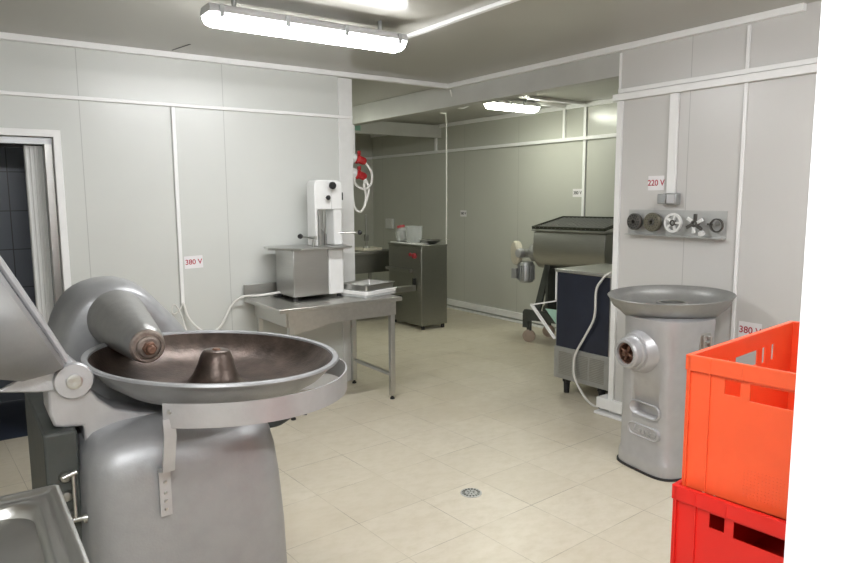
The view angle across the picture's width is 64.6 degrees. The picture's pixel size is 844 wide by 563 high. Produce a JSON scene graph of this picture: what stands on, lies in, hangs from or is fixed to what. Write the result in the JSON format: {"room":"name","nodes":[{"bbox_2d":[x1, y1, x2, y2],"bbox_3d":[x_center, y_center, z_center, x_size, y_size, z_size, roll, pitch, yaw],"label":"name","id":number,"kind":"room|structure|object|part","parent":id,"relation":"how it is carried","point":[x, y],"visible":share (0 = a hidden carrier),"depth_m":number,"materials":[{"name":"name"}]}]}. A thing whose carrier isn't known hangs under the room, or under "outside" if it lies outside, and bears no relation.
{"room":"processing plant","nodes":[
{"label":"processing plant","id":0,"kind":"room"},
{"bbox_2d":[0,147,53,401],"bbox_3d":[-3.512,-0.333,5.047,3.100,2.610,0.100,-5,9,-35],"label":"wall","id":1,"kind":"structure","parent":0,"point":[15,243],"depth_m":5.21,"materials":[{"name":"blue tile"}]},
{"bbox_2d":[0,40,342,373],"bbox_3d":[-2.468,-0.260,4.442,4.300,2.610,0.100,-5,9,-35],"label":"wall","id":2,"kind":"structure","parent":0,"point":[243,177],"depth_m":4.85,"materials":[{"name":"white paint"}]},
{"bbox_2d":[0,127,70,327],"bbox_3d":[-2.862,0.057,4.244,1.100,2.035,0.230,-5,9,-35],"label":"door frame","id":3,"kind":"structure","parent":2,"relation":"in","point":[52,169],"depth_m":4.42,"materials":[{"name":"white plastic"}]},
{"bbox_3d":[-2.456,0.064,4.504,0.049,1.950,0.080,-5,9,-35],"label":"guide rail","id":4,"kind":"part","parent":3,"relation":"part of","materials":[{"name":"silver metal"}]},
{"bbox_2d":[0,90,352,118],"bbox_3d":[-2.348,-1.200,4.335,4.320,0.024,0.022,-5,9,-35],"label":"trim","id":5,"kind":"structure","parent":2,"relation":"attached to","point":[14,93],"depth_m":4.69,"materials":[{"name":"white plastic"}]},
{"bbox_2d":[170,107,184,303],"bbox_3d":[-1.769,-0.539,4.831,0.026,1.416,0.022,-5,9,-35],"label":"trim","id":6,"kind":"structure","parent":2,"relation":"attached to","point":[173,121],"depth_m":4.82,"materials":[{"name":"white plastic"}]},
{"bbox_2d":[171,304,186,330],"bbox_3d":[-1.748,0.280,4.829,0.105,0.239,0.193,-5,9,-35],"label":"cable","id":7,"kind":"object","parent":2,"relation":"hanging from","point":[179,311],"visible":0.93,"depth_m":4.84,"materials":[{"name":"white plastic"}]},
{"bbox_2d":[184,255,202,268],"bbox_3d":[-1.692,-0.144,4.945,0.138,0.096,0.002,-5,9,-35],"label":"sign","id":8,"kind":"object","parent":2,"relation":"attached to","point":[190,262],"visible":1,"depth_m":4.94,"materials":[{"name":"white paper"}]},
{"bbox_2d":[0,32,446,88],"bbox_3d":[-1.943,-1.574,4.564,5.300,0.040,0.045,-5,9,-35],"label":"trim","id":9,"kind":"structure","parent":2,"relation":"attached to","point":[3,35],"depth_m":4.79,"materials":[{"name":"white plastic"}]},
{"bbox_2d":[183,291,280,329],"bbox_3d":[-1.436,0.235,5.072,0.725,0.282,0.091,-4,8,-29],"label":"power cable","id":10,"kind":"object","parent":2,"relation":"hanging from","point":[278,292],"visible":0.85,"depth_m":5.08,"materials":[{"name":"white plastic"}]},
{"bbox_2d":[299,374,338,390],"bbox_3d":[-1.506,0.904,5.194,2.030,0.100,0.030,-5,9,-35],"label":"baseboard","id":11,"kind":"structure","parent":2,"relation":"attached to","point":[324,379],"depth_m":5.64,"materials":[{"name":"white plastic"}]},
{"bbox_2d":[337,78,354,380],"bbox_3d":[-0.668,-0.410,5.716,0.130,2.565,0.137,-5,9,-35],"label":"trim","id":12,"kind":"structure","parent":2,"relation":"attached to","point":[344,85],"depth_m":5.61,"materials":[{"name":"white paint"}]},
{"bbox_2d":[0,308,704,562],"bbox_3d":[-0.539,1.063,4.780,7.430,0.120,11.350,-5,9,-35],"label":"floor","id":13,"kind":"structure","parent":0,"point":[367,476],"depth_m":4.01,"materials":[{"name":"beige tile"}]},
{"bbox_2d":[0,485,89,562],"bbox_3d":[-1.145,1.026,1.278,0.935,0.850,0.685,-5,9,-35],"label":"sink","id":14,"kind":"object","parent":13,"relation":"on","point":[37,525],"visible":1,"depth_m":1.56,"materials":[{"name":"silver metal"}]},
{"bbox_2d":[0,256,346,562],"bbox_3d":[-1.253,0.345,2.830,1.624,1.808,1.634,-5,9,-35],"label":"cutter","id":15,"kind":"object","parent":13,"relation":"on","point":[154,434],"visible":0.98,"depth_m":2.44,"materials":[{"name":"silver metal"}]},
{"bbox_3d":[-1.308,0.330,2.260,0.274,0.113,0.015,-5,9,-35],"label":"hinge arm","id":16,"kind":"part","parent":15,"relation":"part of","materials":[{"name":"silver metal"}]},
{"bbox_3d":[-1.513,-0.064,2.197,0.538,0.832,0.900,-5,9,-35],"label":"lid","id":17,"kind":"part","parent":15,"relation":"part of","materials":[{"name":"silver metal"}]},
{"bbox_3d":[-1.216,0.745,2.293,0.130,0.193,0.032,-3,8,-22],"label":"control rod","id":18,"kind":"part","parent":15,"relation":"part of","materials":[{"name":"silver metal"}]},
{"bbox_2d":[48,276,184,378],"bbox_3d":[-1.499,0.227,3.280,0.645,0.529,0.600,-5,9,-35],"label":"hood","id":19,"kind":"object","parent":15,"relation":"attached to","point":[68,320],"depth_m":2.98,"materials":[{"name":"silver metal"}]},
{"bbox_2d":[80,330,338,404],"bbox_3d":[-0.852,0.363,2.772,1.006,0.205,1.008,-5,9,-35],"label":"bowl","id":20,"kind":"object","parent":15,"relation":"on","point":[194,367],"depth_m":2.75,"materials":[{"name":"silver metal"}]},
{"bbox_2d":[243,282,401,420],"bbox_3d":[-0.766,0.479,5.234,1.020,0.925,0.685,-5,9,-35],"label":"work table","id":21,"kind":"object","parent":13,"relation":"on","point":[308,313],"visible":0.56,"depth_m":5.05,"materials":[{"name":"silver metal"}]},
{"bbox_3d":[-1.263,0.534,5.234,0.040,0.760,0.040,-5,9,-35],"label":"leg","id":22,"kind":"part","parent":21,"relation":"part of","materials":[{"name":"silver metal"}]},
{"bbox_2d":[243,282,283,297],"bbox_3d":[-1.052,0.047,5.386,0.795,0.105,0.020,-5,9,-35],"label":"backsplash","id":23,"kind":"structure","parent":21,"relation":"attached to","point":[261,288],"depth_m":5.23,"materials":[{"name":"silver metal"}]},
{"bbox_3d":[-0.931,0.592,4.769,0.040,0.760,0.040,-5,9,-35],"label":"leg","id":24,"kind":"part","parent":21,"relation":"part of","materials":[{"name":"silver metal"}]},
{"bbox_2d":[264,180,361,300],"bbox_3d":[-0.851,-0.331,5.186,0.739,0.905,0.410,-5,9,-35],"label":"saw","id":25,"kind":"object","parent":21,"relation":"on","point":[314,268],"visible":0.99,"depth_m":5.14,"materials":[{"name":"silver metal"}]},
{"bbox_3d":[-0.843,-0.305,5.040,0.079,0.093,0.194,1,7,11],"label":"push handle","id":26,"kind":"part","parent":25,"relation":"part of","materials":[{"name":"silver metal"}]},
{"bbox_3d":[-0.813,-0.366,5.283,0.120,0.151,0.010,-5,9,-35],"label":"pusher plate","id":27,"kind":"part","parent":25,"relation":"part of","materials":[{"name":"silver metal"}]},
{"bbox_3d":[-0.764,-0.433,5.214,0.002,0.302,0.016,-5,9,-35],"label":"blade","id":28,"kind":"part","parent":25,"relation":"part of","materials":[{"name":"silver metal"}]},
{"bbox_3d":[-0.691,-0.737,5.119,0.056,0.056,0.065,-5,9,-35],"label":"knob","id":29,"kind":"part","parent":25,"relation":"part of","materials":[{"name":"black plastic"}]},
{"bbox_3d":[-0.761,-0.098,5.325,0.128,0.355,0.335,-5,9,-35],"label":"door","id":30,"kind":"part","parent":25,"relation":"part of","materials":[{"name":"white paint"}]},
{"bbox_3d":[-0.586,0.470,5.710,0.040,0.760,0.040,-5,9,-35],"label":"leg","id":31,"kind":"part","parent":21,"relation":"part of","materials":[{"name":"silver metal"}]},
{"bbox_2d":[341,291,395,297],"bbox_3d":[-0.433,0.091,5.345,0.300,0.022,0.360,5,9,37],"label":"cutting board","id":32,"kind":"object","parent":21,"relation":"on","point":[391,292],"visible":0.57,"depth_m":5.22,"materials":[{"name":"white plastic"}]},
{"bbox_2d":[343,287,395,295],"bbox_3d":[-0.434,0.068,5.342,0.300,0.026,0.360,5,9,37],"label":"cutting board","id":33,"kind":"object","parent":32,"relation":"on","point":[391,288],"visible":0.53,"depth_m":5.21,"materials":[{"name":"white plastic"}]},
{"bbox_2d":[344,279,394,291],"bbox_3d":[-0.434,0.029,5.337,0.292,0.049,0.352,5,9,37],"label":"steel tray","id":34,"kind":"object","parent":33,"relation":"on","point":[365,285],"visible":0.83,"depth_m":5.30,"materials":[{"name":"silver metal"}]},
{"bbox_3d":[-0.237,0.526,5.255,0.040,0.760,0.040,-5,9,-35],"label":"leg","id":35,"kind":"part","parent":21,"relation":"part of","materials":[{"name":"silver metal"}]},
{"bbox_2d":[355,248,388,278],"bbox_3d":[-0.932,0.040,8.755,1.000,0.900,0.650,-5,9,-35],"label":"sink","id":36,"kind":"object","parent":13,"relation":"on","point":[369,262],"depth_m":8.59,"materials":[{"name":"silver metal"}]},
{"bbox_2d":[355,246,381,250],"bbox_3d":[-0.713,-0.432,8.772,0.290,0.030,0.280,-5,9,-35],"label":"wooden board","id":37,"kind":"object","parent":36,"relation":"on","point":[371,248],"visible":0.75,"depth_m":8.68,"materials":[{"name":"beige wood"}]},
{"bbox_2d":[363,215,369,247],"bbox_3d":[-0.729,-0.657,8.721,0.100,0.430,0.100,-5,9,-35],"label":"faucet","id":38,"kind":"object","parent":37,"relation":"on","point":[366,237],"visible":1,"depth_m":8.71,"materials":[{"name":"silver metal"}]},
{"bbox_2d":[355,248,388,255],"bbox_3d":[-0.934,-0.386,8.701,1.000,0.040,0.650,-5,9,-35],"label":"countertop","id":39,"kind":"structure","parent":36,"relation":"on","point":[384,251],"depth_m":8.53,"materials":[{"name":"silver metal"}]},
{"bbox_2d":[385,242,447,329],"bbox_3d":[-0.194,0.045,8.215,0.725,1.020,0.730,-5,9,-35],"label":"base cabinet","id":40,"kind":"object","parent":13,"relation":"on","point":[419,272],"visible":0.8,"depth_m":8.05,"materials":[{"name":"silver metal"}]},
{"bbox_3d":[-0.216,-0.325,8.153,0.004,0.170,0.680,-5,9,-35],"label":"control panel","id":41,"kind":"part","parent":40,"relation":"part of","materials":[{"name":"metal"}]},
{"bbox_2d":[391,241,427,244],"bbox_3d":[-0.140,-0.478,8.237,0.240,0.012,0.600,-5,9,-35],"label":"plastic tray","id":42,"kind":"object","parent":40,"relation":"on","point":[401,242],"visible":0.84,"depth_m":8.08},
{"bbox_2d":[396,225,405,241],"bbox_3d":[-0.242,-0.604,8.373,0.174,0.221,0.180,-5,9,-35],"label":"plastic jar","id":43,"kind":"object","parent":42,"relation":"on","point":[401,230],"visible":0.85,"depth_m":8.31,"materials":[{"name":"white plastic"}]},
{"bbox_2d":[405,226,422,242],"bbox_3d":[-0.098,-0.579,8.181,0.220,0.200,0.220,-5,9,-35],"label":"plastic tub","id":44,"kind":"object","parent":42,"relation":"on","point":[413,233],"visible":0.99,"depth_m":8.10,"materials":[{"name":"white plastic"}]},
{"bbox_2d":[420,239,449,243],"bbox_3d":[0.141,-0.484,8.103,0.355,0.056,0.270,-5,9,-35],"label":"steel bowl","id":45,"kind":"object","parent":42,"relation":"on","point":[429,241],"visible":1,"depth_m":8.01,"materials":[{"name":"silver metal"}]},
{"bbox_2d":[460,488,481,497],"bbox_3d":[0.266,1.145,3.617,0.116,0.004,0.116,-5,9,-35],"label":"floor drain","id":46,"kind":"object","parent":13,"relation":"on","point":[467,492],"visible":1,"depth_m":3.61,"materials":[{"name":"metal"}]},
{"bbox_2d":[510,216,613,341],"bbox_3d":[1.549,-0.014,7.241,1.278,1.368,0.649,7,10,44],"label":"mixer","id":47,"kind":"object","parent":13,"relation":"on","point":[563,241],"visible":0.71,"depth_m":7.06,"materials":[{"name":"silver metal"}]},
{"bbox_3d":[1.154,-0.109,7.401,0.195,0.230,0.195,-5,9,-35],"label":"motor","id":48,"kind":"part","parent":47,"relation":"part of","materials":[{"name":"silver metal"}]},
{"bbox_3d":[1.600,0.424,7.155,0.970,0.200,0.420,7,10,44],"label":"frame","id":49,"kind":"part","parent":47,"relation":"part of","materials":[{"name":"grey paint"}]},
{"bbox_3d":[1.686,-0.614,7.021,0.860,0.123,0.597,7,10,44],"label":"grid lid","id":50,"kind":"part","parent":47,"relation":"part of","materials":[{"name":"metal"}]},
{"bbox_2d":[530,263,611,395],"bbox_3d":[1.427,0.386,5.513,0.669,1.015,0.832,-5,9,-35],"label":"ice machine","id":51,"kind":"object","parent":13,"relation":"on","point":[575,286],"visible":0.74,"depth_m":5.22,"materials":[{"name":"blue metal"}]},
{"bbox_3d":[1.250,0.675,5.256,0.012,0.260,0.542,-6,9,-37],"label":"grille plate","id":52,"kind":"part","parent":51,"relation":"part of","materials":[{"name":"grey metal"}]},
{"bbox_3d":[1.249,0.248,5.206,0.008,0.600,0.508,-6,9,-37],"label":"panel","id":53,"kind":"part","parent":51,"relation":"part of","materials":[{"name":"blue metal"}]},
{"bbox_2d":[573,271,611,407],"bbox_3d":[1.384,0.419,5.185,0.342,1.038,0.324,-5,9,-35],"label":"cable","id":54,"kind":"object","parent":51,"relation":"hanging from","point":[610,272],"visible":0.8,"depth_m":5.11,"materials":[{"name":"white plastic"}]},
{"bbox_2d":[607,285,736,481],"bbox_3d":[1.442,0.572,3.980,0.715,1.037,0.658,-5,9,-35],"label":"grinder","id":55,"kind":"object","parent":13,"relation":"on","point":[664,324],"visible":0.92,"depth_m":3.75,"materials":[{"name":"silver metal"}]},
{"bbox_3d":[1.446,0.633,3.945,0.473,0.904,0.473,-5,9,-35],"label":"casing","id":56,"kind":"part","parent":55,"relation":"part of","materials":[{"name":"silver metal"}]},
{"bbox_2d":[699,332,712,349],"bbox_3d":[1.583,0.335,3.726,0.086,0.100,0.059,-5,9,-35],"label":"switch plate","id":57,"kind":"object","parent":55,"relation":"attached to","point":[705,338],"depth_m":3.71,"materials":[{"name":"silver metal"}]},
{"bbox_3d":[0.966,1.226,1.704,0.648,0.325,0.461,-5,9,-35],"label":"plastic crate","id":58,"kind":"object","parent":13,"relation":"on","visible":0},
{"bbox_3d":[0.965,0.914,1.658,0.642,0.305,0.451,-5,9,-35],"label":"plastic crate","id":59,"kind":"object","parent":58,"relation":"on","visible":0},
{"bbox_2d":[670,479,785,562],"bbox_3d":[0.942,0.613,1.611,0.612,0.305,0.403,-6,10,-40],"label":"plastic crate","id":60,"kind":"object","parent":59,"relation":"on","point":[706,528],"visible":0.35,"depth_m":1.50,"materials":[{"name":"red plastic"}]},
{"bbox_2d":[682,321,799,518],"bbox_3d":[0.961,0.312,1.586,0.612,0.313,0.403,-7,10,-41],"label":"plastic crate","id":61,"kind":"object","parent":60,"relation":"on","point":[738,420],"visible":0.77,"depth_m":1.48,"materials":[{"name":"orange plastic"}]},
{"bbox_2d":[353,125,356,176],"bbox_3d":[-0.594,-1.105,5.685,0.069,0.449,0.101,-4,8,-28],"label":"power outlet","id":62,"kind":"object","parent":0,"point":[354,153],"visible":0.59,"depth_m":5.65,"materials":[{"name":"white paint"}]},
{"bbox_2d":[353,168,356,176],"bbox_3d":[-0.591,-0.929,5.703,0.066,0.093,0.090,-3,8,-21],"label":"socket","id":63,"kind":"object","parent":62,"relation":"attached to","point":[354,170],"depth_m":5.67,"materials":[{"name":"white paint"}]},
{"bbox_2d":[355,151,366,164],"bbox_3d":[-0.529,-1.059,5.716,0.108,0.120,0.090,-5,9,-35],"label":"plug","id":64,"kind":"object","parent":62,"relation":"attached to","point":[361,160],"visible":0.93,"depth_m":5.69,"materials":[{"name":"red plastic"}]},
{"bbox_2d":[353,163,372,189],"bbox_3d":[-0.503,-0.900,5.715,0.183,0.235,0.043,-5,9,-35],"label":"cable","id":65,"kind":"object","parent":64,"relation":"attached to","point":[366,164],"visible":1,"depth_m":5.73,"materials":[{"name":"white rubber"}]},
{"bbox_2d":[356,166,366,179],"bbox_3d":[-0.529,-0.930,5.732,0.108,0.120,0.090,-5,9,-35],"label":"plug","id":66,"kind":"object","parent":62,"relation":"attached to","point":[361,175],"visible":0.89,"depth_m":5.71,"materials":[{"name":"red plastic"}]},
{"bbox_2d":[354,178,369,212],"bbox_3d":[-0.523,-0.743,5.722,0.167,0.305,0.045,-5,8,-30],"label":"cable","id":67,"kind":"object","parent":66,"relation":"hanging from","point":[367,183],"visible":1,"depth_m":5.73,"materials":[{"name":"white rubber"}]},
{"bbox_2d":[363,179,366,205],"bbox_3d":[-0.488,-0.760,5.737,0.032,0.256,0.051,2,8,16],"label":"cable","id":68,"kind":"object","parent":66,"relation":"hanging from","point":[364,181],"visible":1,"depth_m":5.73,"materials":[{"name":"white plastic"}]},
{"bbox_2d":[353,134,373,280],"bbox_3d":[-2.572,-0.976,10.021,4.230,2.610,0.100,-5,9,-35],"label":"wall","id":69,"kind":"structure","parent":0,"point":[363,142],"depth_m":11.05,"materials":[{"name":"white paint"}]},
{"bbox_2d":[0,0,819,133],"bbox_3d":[-0.593,-1.631,4.405,7.530,0.100,11.350,-5,9,-35],"label":"ceiling","id":70,"kind":"structure","parent":0,"point":[521,33],"depth_m":4.08,"materials":[{"name":"white paint"}]},
{"bbox_2d":[200,0,407,52],"bbox_3d":[-0.601,-1.401,3.644,1.170,0.163,0.162,-5,9,-35],"label":"ceiling lamp","id":71,"kind":"object","parent":70,"relation":"attached to","point":[214,15],"visible":1,"depth_m":3.55,"materials":[{"name":"white plastic"}]},
{"bbox_2d":[439,112,446,243],"bbox_3d":[0.268,-0.787,8.411,0.097,2.602,0.238,0,7,2],"label":"hanging cable","id":72,"kind":"object","parent":70,"relation":"hanging from","point":[439,112],"visible":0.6,"depth_m":8.31,"materials":[{"name":"white plastic"}]},
{"bbox_2d":[407,0,519,38],"bbox_3d":[0.874,-1.379,2.859,0.035,0.022,3.500,-5,9,-35],"label":"trim","id":73,"kind":"structure","parent":70,"relation":"attached to","point":[500,3],"depth_m":3.75,"materials":[{"name":"white plastic"}]},
{"bbox_2d":[483,100,540,112],"bbox_3d":[0.960,-1.872,7.083,0.690,0.120,0.162,-5,9,-35],"label":"ceiling lamp","id":74,"kind":"object","parent":70,"relation":"attached to","point":[505,105],"visible":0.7,"depth_m":7.02,"materials":[{"name":"white plastic"}]},
{"bbox_2d":[372,103,616,327],"bbox_3d":[1.579,-0.727,7.920,0.100,2.610,8.350,-5,9,-35],"label":"wall","id":75,"kind":"structure","parent":0,"point":[504,192],"depth_m":8.75,"materials":[{"name":"white paint"}]},
{"bbox_2d":[385,218,393,228],"bbox_3d":[-0.519,-0.934,10.750,0.050,0.160,0.200,-5,9,-35],"label":"junction box","id":76,"kind":"object","parent":75,"relation":"attached to","point":[389,223],"visible":1,"depth_m":10.71,"materials":[{"name":"white paint"}]},
{"bbox_2d":[355,121,440,137],"bbox_3d":[-0.454,-2.070,9.037,1.730,0.170,0.080,-5,9,-35],"label":"beam","id":77,"kind":"structure","parent":75,"relation":"attached to","point":[377,128],"depth_m":9.12,"materials":[{"name":"white paint"}]},
{"bbox_2d":[434,138,436,150],"bbox_3d":[0.200,-2.042,9.593,0.030,0.315,0.040,-5,9,-35],"label":"trim","id":78,"kind":"structure","parent":75,"relation":"attached to","point":[435,139],"depth_m":9.59,"materials":[{"name":"white plastic"}]},
{"bbox_2d":[460,210,466,216],"bbox_3d":[0.573,-0.941,9.231,0.002,0.085,0.135,-5,9,-35],"label":"sign","id":79,"kind":"object","parent":75,"relation":"attached to","point":[463,213],"visible":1,"depth_m":9.23,"materials":[{"name":"white paper"}]},
{"bbox_2d":[372,133,615,158],"bbox_3d":[1.521,-1.635,7.765,0.030,0.040,8.150,-5,9,-35],"label":"trim","id":80,"kind":"structure","parent":75,"relation":"attached to","point":[611,135],"depth_m":8.35,"materials":[{"name":"white plastic"}]},
{"bbox_2d":[371,98,617,137],"bbox_3d":[1.519,-1.992,7.719,0.030,0.050,8.150,-5,9,-35],"label":"trim","id":81,"kind":"structure","parent":75,"relation":"attached to","point":[604,101],"depth_m":8.12,"materials":[{"name":"white plastic"}]},
{"bbox_2d":[447,298,555,330],"bbox_3d":[1.520,0.511,8.032,0.060,0.125,8.150,-5,9,-35],"label":"baseboard","id":82,"kind":"structure","parent":75,"relation":"attached to","point":[497,311],"depth_m":8.88,"materials":[{"name":"white plastic"}]},
{"bbox_2d":[532,102,565,107],"bbox_3d":[1.413,-1.962,7.412,0.500,0.030,0.050,-5,9,-35],"label":"trim","id":83,"kind":"structure","parent":75,"relation":"attached to","point":[541,103],"depth_m":7.41,"materials":[{"name":"white plastic"}]},
{"bbox_2d":[527,96,585,104],"bbox_3d":[1.437,-1.919,7.077,0.850,0.030,0.050,-5,9,-35],"label":"trim","id":84,"kind":"structure","parent":75,"relation":"attached to","point":[528,97],"depth_m":7.04,"materials":[{"name":"white plastic"}]},
{"bbox_2d":[562,110,566,137],"bbox_3d":[1.623,-1.793,7.602,0.025,0.315,0.040,-5,9,-35],"label":"trim","id":85,"kind":"structure","parent":75,"relation":"attached to","point":[564,111],"depth_m":7.59,"materials":[{"name":"white plastic"}]},
{"bbox_2d":[573,189,581,196],"bbox_3d":[1.756,-1.001,7.537,0.002,0.092,0.140,-5,9,-35],"label":"sign","id":86,"kind":"object","parent":75,"relation":"attached to","point":[576,192],"visible":1,"depth_m":7.54,"materials":[{"name":"white paper"}]},
{"bbox_2d":[581,107,587,215],"bbox_3d":[1.805,-1.145,7.436,0.020,1.560,0.040,-5,9,-35],"label":"trim","id":87,"kind":"structure","parent":75,"relation":"attached to","point":[585,108],"depth_m":7.41,"materials":[{"name":"white plastic"}]},
{"bbox_2d":[610,0,821,416],"bbox_3d":[2.754,-0.083,2.856,0.100,2.610,4.660,-5,9,-35],"label":"wall","id":88,"kind":"structure","parent":0,"point":[780,111],"depth_m":3.99,"materials":[{"name":"white paint"}]},
{"bbox_2d":[352,52,620,125],"bbox_3d":[-0.492,-1.848,7.266,0.115,0.200,6.590,-5,9,-35],"label":"beam","id":89,"kind":"structure","parent":88,"relation":"attached to","point":[605,68],"depth_m":5.62,"materials":[{"name":"white paint"}]},
{"bbox_2d":[594,394,621,421],"bbox_3d":[1.907,1.003,4.184,0.170,0.125,1.970,-5,9,-35],"label":"baseboard","id":90,"kind":"structure","parent":88,"relation":"attached to","point":[605,405],"depth_m":4.84,"materials":[{"name":"white plastic"}]},
{"bbox_2d":[608,101,623,399],"bbox_3d":[1.409,-0.192,4.743,0.118,2.118,0.043,-5,9,-35],"label":"trim","id":91,"kind":"structure","parent":88,"relation":"attached to","point":[620,104],"depth_m":4.69,"materials":[{"name":"white plastic"}]},
{"bbox_2d":[619,53,622,88],"bbox_3d":[1.399,-1.444,4.596,0.108,0.240,0.018,-5,9,-35],"label":"trim","id":92,"kind":"structure","parent":88,"relation":"attached to","point":[620,62],"depth_m":4.57,"materials":[{"name":"white plastic"}]},
{"bbox_2d":[446,3,806,88],"bbox_3d":[1.133,-1.625,4.835,0.040,0.040,3.150,-5,9,-35],"label":"trim","id":93,"kind":"structure","parent":88,"relation":"attached to","point":[801,7],"depth_m":4.32,"materials":[{"name":"white plastic"}]},
{"bbox_2d":[648,176,663,189],"bbox_3d":[1.547,-0.650,4.407,0.002,0.095,0.128,-5,9,-35],"label":"sign","id":94,"kind":"object","parent":88,"relation":"attached to","point":[654,182],"visible":1,"depth_m":4.41,"materials":[{"name":"white paper"}]},
{"bbox_2d":[657,193,680,204],"bbox_3d":[1.593,-0.533,4.308,0.064,0.075,0.135,-5,9,-35],"label":"wall socket","id":95,"kind":"object","parent":88,"relation":"attached to","point":[669,198],"visible":1,"depth_m":4.27,"materials":[{"name":"white plastic"}]},
{"bbox_2d":[666,93,679,192],"bbox_3d":[1.609,-0.884,4.275,0.020,0.628,0.060,-5,9,-35],"label":"trim","id":96,"kind":"structure","parent":88,"relation":"attached to","point":[674,97],"depth_m":4.26,"materials":[{"name":"white plastic"}]},
{"bbox_2d":[625,209,727,239],"bbox_3d":[1.613,-0.374,4.305,0.057,0.170,0.715,-5,9,-35],"label":"plate rack","id":97,"kind":"object","parent":88,"relation":"attached to","point":[707,216],"visible":0.69,"depth_m":4.24,"materials":[{"name":"metal"}]},
{"bbox_2d":[627,213,642,229],"bbox_3d":[1.439,-0.406,4.518,0.034,0.112,0.112,-5,9,-35],"label":"plate","id":98,"kind":"object","parent":97,"relation":"on","point":[634,220],"visible":1,"depth_m":4.50,"materials":[{"name":"metal"}]},
{"bbox_2d":[644,213,661,231],"bbox_3d":[1.521,-0.392,4.403,0.038,0.124,0.124,-5,9,-35],"label":"plate","id":99,"kind":"object","parent":97,"relation":"on","point":[652,221],"visible":1,"depth_m":4.38,"materials":[{"name":"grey metal"}]},
{"bbox_2d":[664,213,682,232],"bbox_3d":[1.610,-0.376,4.279,0.018,0.124,0.124,-5,9,-35],"label":"plate","id":100,"kind":"object","parent":97,"relation":"on","point":[667,218],"visible":1,"depth_m":4.27,"materials":[{"name":"metal"}]},
{"bbox_2d":[685,214,703,232],"bbox_3d":[1.698,-0.360,4.149,0.030,0.121,0.117,-5,9,-35],"label":"knife","id":101,"kind":"object","parent":97,"relation":"on","point":[694,220],"visible":1,"depth_m":4.14,"materials":[{"name":"metal"}]},
{"bbox_2d":[698,230,704,235],"bbox_3d":[1.726,-0.297,4.121,0.042,0.037,0.044,-5,9,-35],"label":"knife","id":102,"kind":"object","parent":97,"relation":"on","point":[700,233],"visible":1,"depth_m":4.11,"materials":[{"name":"metal"}]},
{"bbox_2d":[707,218,723,232],"bbox_3d":[1.787,-0.341,4.064,0.014,0.086,0.103,-5,9,-35],"label":"ring","id":103,"kind":"object","parent":97,"relation":"hanging from","point":[710,224],"visible":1,"depth_m":4.06,"materials":[{"name":"metal"}]},
{"bbox_2d":[612,63,817,101],"bbox_3d":[2.656,-1.035,2.754,0.030,0.045,4.600,-5,9,-35],"label":"trim","id":104,"kind":"structure","parent":88,"relation":"attached to","point":[811,68],"depth_m":3.96,"materials":[{"name":"white plastic"}]},
{"bbox_2d":[618,57,817,93],"bbox_3d":[2.671,-1.073,2.735,0.022,0.030,4.560,-5,9,-35],"label":"trim","id":105,"kind":"structure","parent":88,"relation":"attached to","point":[814,60],"depth_m":3.95,"materials":[{"name":"white plastic"}]},
{"bbox_2d":[730,25,751,339],"bbox_3d":[1.883,-0.258,3.976,0.014,2.440,0.020,-5,9,-35],"label":"trim","id":106,"kind":"structure","parent":88,"relation":"attached to","point":[749,27],"depth_m":3.93,"materials":[{"name":"white plastic"}]},
{"bbox_2d":[738,321,761,336],"bbox_3d":[1.948,0.293,3.964,0.002,0.100,0.140,-5,9,-35],"label":"sign","id":107,"kind":"object","parent":88,"relation":"attached to","point":[745,328],"visible":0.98,"depth_m":3.97,"materials":[{"name":"white paper"}]},
{"bbox_2d":[784,0,843,562],"bbox_3d":[1.147,0.275,0.131,0.120,2.610,2.030,-5,9,-35],"label":"wall","id":108,"kind":"structure","parent":0,"point":[815,506],"depth_m":0.88,"materials":[{"name":"white paint"}]}
]}

